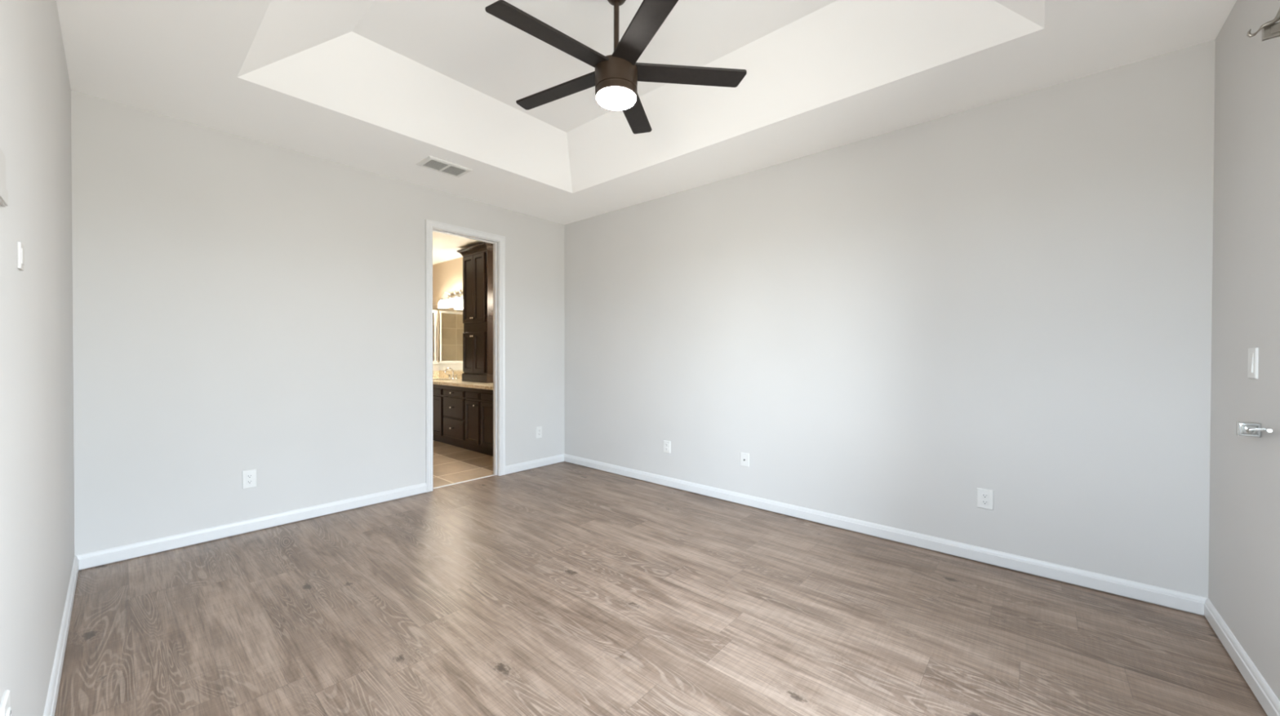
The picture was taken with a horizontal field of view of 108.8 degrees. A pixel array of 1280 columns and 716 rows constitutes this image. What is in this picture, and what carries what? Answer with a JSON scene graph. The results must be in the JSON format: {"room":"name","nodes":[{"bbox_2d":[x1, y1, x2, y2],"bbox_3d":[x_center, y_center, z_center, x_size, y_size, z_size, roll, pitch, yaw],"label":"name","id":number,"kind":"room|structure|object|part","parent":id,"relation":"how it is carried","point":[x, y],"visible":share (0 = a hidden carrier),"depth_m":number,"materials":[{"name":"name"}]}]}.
{"room":"empty bedroom","nodes":[
{"label":"empty bedroom","id":0,"kind":"room"},
{"bbox_2d":[0,0,75,715],"bbox_3d":[-1.272,-0.119,0.844,4.362,2.480,0.120,1,1,41],"label":"wall","id":1,"kind":"structure","parent":0,"point":[37,546],"depth_m":1.20,"materials":[{"name":"paint"}]},
{"bbox_2d":[0,147,8,207],"bbox_3d":[-1.159,-0.331,0.830,0.100,0.095,0.008,1,1,41],"label":"thermostat","id":2,"kind":"object","parent":1,"relation":"attached to","point":[3,192],"visible":1,"depth_m":0.84,"materials":[{"name":"white plastic"}]},
{"bbox_2d":[0,689,11,715],"bbox_3d":[-1.165,0.677,0.843,0.070,0.104,0.009,1,1,41],"label":"wall outlet","id":3,"kind":"object","parent":1,"relation":"attached to","point":[5,705],"visible":1,"depth_m":0.84,"materials":[{"name":"white plastic"}]},
{"bbox_2d":[6,706,11,715],"bbox_3d":[-1.164,0.660,0.844,0.031,0.023,0.004,1,1,41],"label":"receptacle","id":4,"kind":"object","parent":3,"relation":"attached to","point":[8,708],"depth_m":0.84,"materials":[{"name":"white plastic"}]},
{"bbox_2d":[17,241,24,271],"bbox_3d":[-1.377,-0.226,1.020,0.048,0.058,0.006,1,1,41],"label":"wall control","id":5,"kind":"object","parent":1,"relation":"attached to","point":[20,252],"visible":1,"depth_m":1.00,"materials":[{"name":"white plastic"}]},
{"bbox_2d":[43,555,79,715],"bbox_3d":[-1.275,1.057,0.944,4.242,0.072,0.014,1,1,41],"label":"baseboard","id":6,"kind":"structure","parent":1,"relation":"attached to","point":[53,690],"depth_m":1.63,"materials":[{"name":"white wood"}]},
{"bbox_2d":[71,89,564,569],"bbox_3d":[-1.862,-0.143,3.554,0.090,2.480,3.428,1,1,41],"label":"wall","id":7,"kind":"structure","parent":0,"point":[240,304],"depth_m":2.86,"materials":[{"name":"paint"}]},
{"bbox_2d":[242,468,256,488],"bbox_3d":[-2.424,0.751,2.844,0.009,0.112,0.068,1,1,41],"label":"wall outlet","id":8,"kind":"object","parent":7,"relation":"attached to","point":[249,477],"visible":1,"depth_m":2.84,"materials":[{"name":"white plastic"}]},
{"bbox_2d":[246,473,253,484],"bbox_3d":[-2.422,0.751,2.842,0.004,0.062,0.031,1,1,41],"label":"receptacle","id":9,"kind":"object","parent":8,"relation":"attached to","point":[249,476],"depth_m":2.84,"materials":[{"name":"white plastic"}]},
{"bbox_2d":[75,482,426,568],"bbox_3d":[-2.291,1.037,2.996,0.014,0.072,1.770,1,1,41],"label":"baseboard","id":10,"kind":"structure","parent":7,"relation":"attached to","point":[150,546],"depth_m":2.78,"materials":[{"name":"white wood"}]},
{"bbox_2d":[425,218,505,492],"bbox_3d":[-1.512,-0.017,3.957,0.122,2.177,0.714,1,1,41],"label":"door frame","id":11,"kind":"structure","parent":7,"relation":"in","point":[498,242],"depth_m":4.09,"materials":[{"name":"wood"}]},
{"bbox_2d":[505,453,564,474],"bbox_3d":[-1.009,1.027,4.466,0.014,0.072,0.704,1,1,41],"label":"baseboard","id":12,"kind":"structure","parent":7,"relation":"attached to","point":[559,458],"depth_m":4.44,"materials":[{"name":"white wood"}]},
{"bbox_2d":[536,426,542,438],"bbox_3d":[-0.988,0.728,4.489,0.009,0.112,0.068,1,1,41],"label":"wall outlet","id":13,"kind":"object","parent":7,"relation":"attached to","point":[539,429],"visible":1,"depth_m":4.49,"materials":[{"name":"white plastic"}]},
{"bbox_2d":[432,362,439,370],"bbox_3d":[-3.443,0.564,6.251,0.124,0.994,1.390,1,1,41],"label":"wall","id":14,"kind":"structure","parent":0,"point":[435,365],"depth_m":6.69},
{"bbox_2d":[432,310,438,362],"bbox_3d":[-3.442,-0.316,6.244,0.030,0.765,1.388,1,1,41],"label":"window","id":15,"kind":"structure","parent":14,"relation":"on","point":[435,312],"depth_m":6.73,"materials":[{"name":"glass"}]},
{"bbox_3d":[-3.016,-0.312,6.731,0.026,0.711,0.024,1,1,41],"label":"post","id":16,"kind":"part","parent":15,"relation":"part of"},
{"bbox_3d":[-2.994,-0.312,6.757,0.026,0.711,0.027,1,1,41],"label":"post","id":17,"kind":"part","parent":15,"relation":"part of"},
{"bbox_2d":[432,257,462,371],"bbox_3d":[-2.266,-0.166,6.208,4.010,2.480,0.100,1,1,41],"label":"wall","id":18,"kind":"structure","parent":0,"point":[450,273],"depth_m":6.61,"materials":[{"name":"paint"}]},
{"bbox_2d":[432,370,463,378],"bbox_3d":[-2.048,0.244,5.620,2.802,0.099,0.501,1,1,41],"label":"backsplash","id":19,"kind":"structure","parent":18,"relation":"attached to","point":[435,373],"depth_m":6.57,"materials":[{"name":"stone"}]},
{"bbox_2d":[437,288,462,308],"bbox_3d":[-2.559,-0.814,6.269,0.600,0.228,0.186,1,1,41],"label":"vanity light","id":20,"kind":"object","parent":18,"relation":"attached to","point":[453,302],"visible":0.96,"depth_m":6.25,"materials":[{"name":"white glass"}]},
{"bbox_3d":[-2.759,-0.753,6.401,0.122,0.104,0.122,1,1,41],"label":"lamp shade","id":21,"kind":"part","parent":20,"relation":"part of","materials":[{"name":"white glass"}]},
{"bbox_3d":[-2.639,-0.752,6.298,0.122,0.104,0.122,1,1,41],"label":"lamp shade","id":22,"kind":"part","parent":20,"relation":"part of","materials":[{"name":"white glass"}]},
{"bbox_3d":[-2.520,-0.751,6.194,0.122,0.104,0.122,1,1,41],"label":"lamp shade","id":23,"kind":"part","parent":20,"relation":"part of","materials":[{"name":"white glass"}]},
{"bbox_3d":[-2.401,-0.750,6.090,0.122,0.104,0.122,1,1,41],"label":"lamp shade","id":24,"kind":"part","parent":20,"relation":"part of","materials":[{"name":"white glass"}]},
{"bbox_2d":[439,306,463,371],"bbox_3d":[-2.513,-0.311,6.351,1.151,0.993,0.005,1,1,41],"label":"vanity mirror","id":25,"kind":"object","parent":18,"relation":"attached to","point":[451,319],"visible":0.46,"depth_m":6.49,"materials":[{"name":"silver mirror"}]},
{"bbox_2d":[432,440,493,487],"bbox_3d":[-3.181,1.091,5.150,4.040,0.060,2.910,1,1,41],"label":"floor","id":26,"kind":"structure","parent":0,"point":[451,464],"depth_m":4.58,"materials":[{"name":"tile"}]},
{"bbox_2d":[432,384,445,443],"bbox_3d":[-2.693,0.689,6.167,1.111,0.728,0.527,1,1,41],"label":"vanity cabinet","id":27,"kind":"object","parent":26,"relation":"on","point":[437,389],"visible":0.07,"depth_m":5.72,"materials":[{"name":"brown wood"}]},
{"bbox_3d":[-2.641,0.717,5.819,0.530,0.478,0.018,1,1,41],"label":"door","id":28,"kind":"part","parent":27,"relation":"part of","materials":[{"name":"brown wood"}]},
{"bbox_2d":[432,377,493,390],"bbox_3d":[-2.055,0.312,5.613,2.802,0.038,0.521,1,1,41],"label":"countertop","id":29,"kind":"structure","parent":27,"relation":"on","point":[436,380],"depth_m":5.38,"materials":[{"name":"stone"}]},
{"bbox_2d":[444,367,457,379],"bbox_3d":[-2.593,0.209,6.241,0.295,0.156,0.145,1,1,41],"label":"faucet","id":30,"kind":"object","parent":29,"relation":"on","point":[451,369],"visible":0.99,"depth_m":6.26,"materials":[{"name":"silver metal"}]},
{"bbox_3d":[-2.598,0.184,6.235,0.021,0.106,0.129,1,1,41],"label":"spout","id":31,"kind":"part","parent":30,"relation":"part of","materials":[{"name":"silver metal"}]},
{"bbox_2d":[457,242,493,382],"bbox_3d":[-1.947,-0.526,5.639,0.675,1.639,0.296,1,1,41],"label":"linen cabinet","id":32,"kind":"object","parent":29,"relation":"on","point":[477,260],"visible":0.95,"depth_m":5.51,"materials":[{"name":"brown wood"}]},
{"bbox_3d":[-2.120,-0.070,5.664,0.248,0.487,0.019,1,1,41],"label":"door","id":33,"kind":"part","parent":32,"relation":"part of","materials":[{"name":"brown wood"}]},
{"bbox_3d":[-2.118,-0.843,5.657,0.248,0.819,0.019,1,1,41],"label":"door","id":34,"kind":"part","parent":32,"relation":"part of","materials":[{"name":"brown wood"}]},
{"bbox_3d":[-1.945,-1.301,5.632,0.675,0.090,0.296,1,1,41],"label":"crown moulding","id":35,"kind":"part","parent":32,"relation":"part of","materials":[{"name":"brown wood"}]},
{"bbox_3d":[-1.931,-0.068,5.499,0.248,0.487,0.019,1,1,41],"label":"door","id":36,"kind":"part","parent":32,"relation":"part of","materials":[{"name":"brown wood"}]},
{"bbox_3d":[-1.929,-0.841,5.492,0.248,0.819,0.019,1,1,41],"label":"door","id":37,"kind":"part","parent":32,"relation":"part of","materials":[{"name":"brown wood"}]},
{"bbox_2d":[443,385,468,449],"bbox_3d":[-2.071,0.695,5.624,0.541,0.728,0.527,1,1,41],"label":"vanity cabinet","id":38,"kind":"object","parent":26,"relation":"on","point":[454,397],"visible":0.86,"depth_m":5.43,"materials":[{"name":"brown wood"}]},
{"bbox_3d":[-2.220,0.840,5.452,0.500,0.225,0.018,1,1,41],"label":"drawer","id":39,"kind":"part","parent":38,"relation":"part of","materials":[{"name":"brown wood"}]},
{"bbox_3d":[-2.219,0.592,5.450,0.500,0.247,0.018,1,1,41],"label":"drawer","id":40,"kind":"part","parent":38,"relation":"part of","materials":[{"name":"brown wood"}]},
{"bbox_3d":[-2.219,0.420,5.449,0.500,0.073,0.018,1,1,41],"label":"drawer","id":41,"kind":"part","parent":38,"relation":"part of","materials":[{"name":"brown wood"}]},
{"bbox_2d":[433,474,493,488],"bbox_3d":[-1.527,1.075,3.978,0.022,0.009,0.630,1,1,41],"label":"threshold","id":42,"kind":"object","parent":26,"relation":"on","point":[492,474],"visible":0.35,"depth_m":3.96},
{"bbox_2d":[465,387,483,453],"bbox_3d":[-1.740,0.698,5.336,0.337,0.728,0.527,1,1,41],"label":"vanity cabinet","id":43,"kind":"object","parent":26,"relation":"on","point":[473,396],"visible":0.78,"depth_m":5.16,"materials":[{"name":"brown wood"}]},
{"bbox_3d":[-1.892,0.724,5.165,0.298,0.478,0.018,1,1,41],"label":"door","id":44,"kind":"part","parent":43,"relation":"part of","materials":[{"name":"brown wood"}]},
{"bbox_2d":[480,388,493,456],"bbox_3d":[-1.315,0.702,4.965,0.790,0.728,0.527,1,1,41],"label":"vanity cabinet","id":45,"kind":"object","parent":26,"relation":"on","point":[486,395],"visible":0.14,"depth_m":4.96,"materials":[{"name":"brown wood"}]},
{"bbox_3d":[-1.609,0.727,4.919,0.368,0.478,0.018,1,1,41],"label":"door","id":46,"kind":"part","parent":45,"relation":"part of","materials":[{"name":"brown wood"}]},
{"bbox_2d":[56,0,1236,264],"bbox_3d":[-1.703,-1.617,3.452,8.462,0.510,3.498,1,1,41],"label":"ceiling","id":47,"kind":"structure","parent":0,"point":[383,87],"depth_m":2.34,"materials":[{"name":"paint"}]},
{"bbox_2d":[416,155,472,177],"bbox_3d":[-1.389,-1.354,3.261,0.210,0.010,0.313,1,1,41],"label":"ceiling vent","id":48,"kind":"object","parent":47,"relation":"in","point":[431,162],"visible":1,"depth_m":3.24,"materials":[{"name":"white metal"}]},
{"bbox_2d":[484,0,746,133],"bbox_3d":[-0.129,-1.327,1.912,1.044,0.528,1.038,1,1,41],"label":"ceiling fan","id":49,"kind":"object","parent":47,"relation":"hanging from","point":[615,77],"visible":1,"depth_m":1.85,"materials":[{"name":"brown metal"}]},
{"bbox_3d":[-0.324,-1.198,1.712,0.491,0.022,0.100,0,1,-42],"label":"blade","id":50,"kind":"part","parent":49,"relation":"part of","materials":[{"name":"brown wood"}]},
{"bbox_3d":[-0.360,-1.201,2.065,0.491,0.022,0.100,0,1,30],"label":"blade","id":51,"kind":"part","parent":49,"relation":"part of","materials":[{"name":"brown wood"}]},
{"bbox_3d":[-0.035,-1.201,2.208,0.100,0.022,0.491,0,0,12],"label":"blade","id":52,"kind":"part","parent":49,"relation":"part of","materials":[{"name":"brown wood"}]},
{"bbox_3d":[0.023,-1.196,1.638,0.100,0.022,0.491,0,1,-24],"label":"blade","id":53,"kind":"part","parent":49,"relation":"part of","materials":[{"name":"brown wood"}]},
{"bbox_3d":[0.201,-1.199,1.944,0.491,0.022,0.100,0,0,-6],"label":"blade","id":54,"kind":"part","parent":49,"relation":"part of","materials":[{"name":"brown wood"}]},
{"bbox_2d":[54,461,1267,715],"bbox_3d":[-0.226,1.093,2.102,4.422,0.001,3.378,1,1,41],"label":"floor","id":55,"kind":"structure","parent":0,"point":[562,588],"depth_m":1.89,"materials":[{"name":"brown wood"}]},
{"bbox_2d":[564,39,1215,615],"bbox_3d":[0.903,-0.135,3.337,4.362,2.480,0.120,1,1,41],"label":"wall","id":56,"kind":"structure","parent":0,"point":[1011,297],"depth_m":2.54,"materials":[{"name":"paint"}]},
{"bbox_2d":[663,440,671,453],"bbox_3d":[0.226,0.745,3.848,0.072,0.100,0.009,1,1,41],"label":"wall outlet","id":57,"kind":"object","parent":56,"relation":"attached to","point":[667,444],"visible":1,"depth_m":3.84,"materials":[{"name":"white plastic"}]},
{"bbox_2d":[740,452,749,466],"bbox_3d":[0.769,0.748,3.372,0.070,0.098,0.013,1,1,41],"label":"cable plate","id":58,"kind":"object","parent":56,"relation":"attached to","point":[744,457],"visible":1,"depth_m":3.37,"materials":[{"name":"white plastic"}]},
{"bbox_2d":[564,453,1208,614],"bbox_3d":[0.812,1.041,3.336,4.242,0.072,0.014,1,1,41],"label":"baseboard","id":59,"kind":"structure","parent":56,"relation":"attached to","point":[1148,593],"depth_m":2.54,"materials":[{"name":"white wood"}]},
{"bbox_2d":[976,488,993,510],"bbox_3d":[1.838,0.751,2.441,0.072,0.104,0.009,1,1,41],"label":"wall outlet","id":60,"kind":"object","parent":56,"relation":"attached to","point":[984,498],"visible":1,"depth_m":2.44,"materials":[{"name":"white plastic"}]},
{"bbox_2d":[981,499,988,504],"bbox_3d":[1.837,0.769,2.440,0.031,0.023,0.004,1,1,41],"label":"receptacle","id":61,"kind":"object","parent":60,"relation":"attached to","point":[983,501],"depth_m":2.44,"materials":[{"name":"white plastic"}]},
{"bbox_2d":[981,493,988,497],"bbox_3d":[1.837,0.734,2.439,0.031,0.023,0.004,1,1,41],"label":"receptacle","id":62,"kind":"object","parent":60,"relation":"attached to","point":[983,495],"depth_m":2.44,"materials":[{"name":"white plastic"}]},
{"bbox_2d":[1208,0,1279,700],"bbox_3d":[1.414,-0.112,0.696,0.120,2.480,3.428,1,1,41],"label":"wall","id":63,"kind":"structure","parent":0,"point":[1244,574],"depth_m":1.60,"materials":[{"name":"paint"}]},
{"bbox_2d":[1204,598,1279,715],"bbox_3d":[2.005,1.059,1.488,0.014,0.072,1.230,1,1,41],"label":"baseboard","id":64,"kind":"structure","parent":63,"relation":"attached to","point":[1269,702],"depth_m":1.57,"materials":[{"name":"white wood"}]},
{"bbox_2d":[1247,347,1258,378],"bbox_3d":[2.074,0.017,1.552,0.010,0.104,0.076,1,1,41],"label":"light switch","id":65,"kind":"object","parent":63,"relation":"attached to","point":[1253,353],"visible":1,"depth_m":1.54,"materials":[{"name":"white plastic"}]},
{"bbox_2d":[1236,422,1272,437],"bbox_3d":[1.930,0.233,1.419,0.048,0.054,0.277,1,1,41],"label":"door handle","id":66,"kind":"object","parent":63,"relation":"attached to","point":[1243,428],"visible":1,"depth_m":1.51,"materials":[{"name":"silver metal"}]},
{"bbox_3d":[2.012,0.237,1.512,0.046,0.043,0.008,1,1,41],"label":"plate","id":67,"kind":"part","parent":66,"relation":"part of","materials":[{"name":"silver metal"}]},
{"bbox_2d":[1246,7,1279,40],"bbox_3d":[1.863,-0.972,1.359,0.086,0.119,0.090,1,1,41],"label":"curtain bracket","id":68,"kind":"object","parent":63,"relation":"attached to","point":[1270,29],"visible":1,"depth_m":1.35,"materials":[{"name":"silver metal"}]},
{"bbox_3d":[1.877,-0.967,1.350,0.053,0.038,0.014,1,1,41],"label":"arm","id":69,"kind":"part","parent":68,"relation":"part of","materials":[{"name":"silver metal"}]},
{"bbox_3d":[1.876,-0.969,1.340,0.035,0.025,0.006,1,1,41],"label":"arm","id":70,"kind":"part","parent":68,"relation":"part of","materials":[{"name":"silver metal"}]}
]}

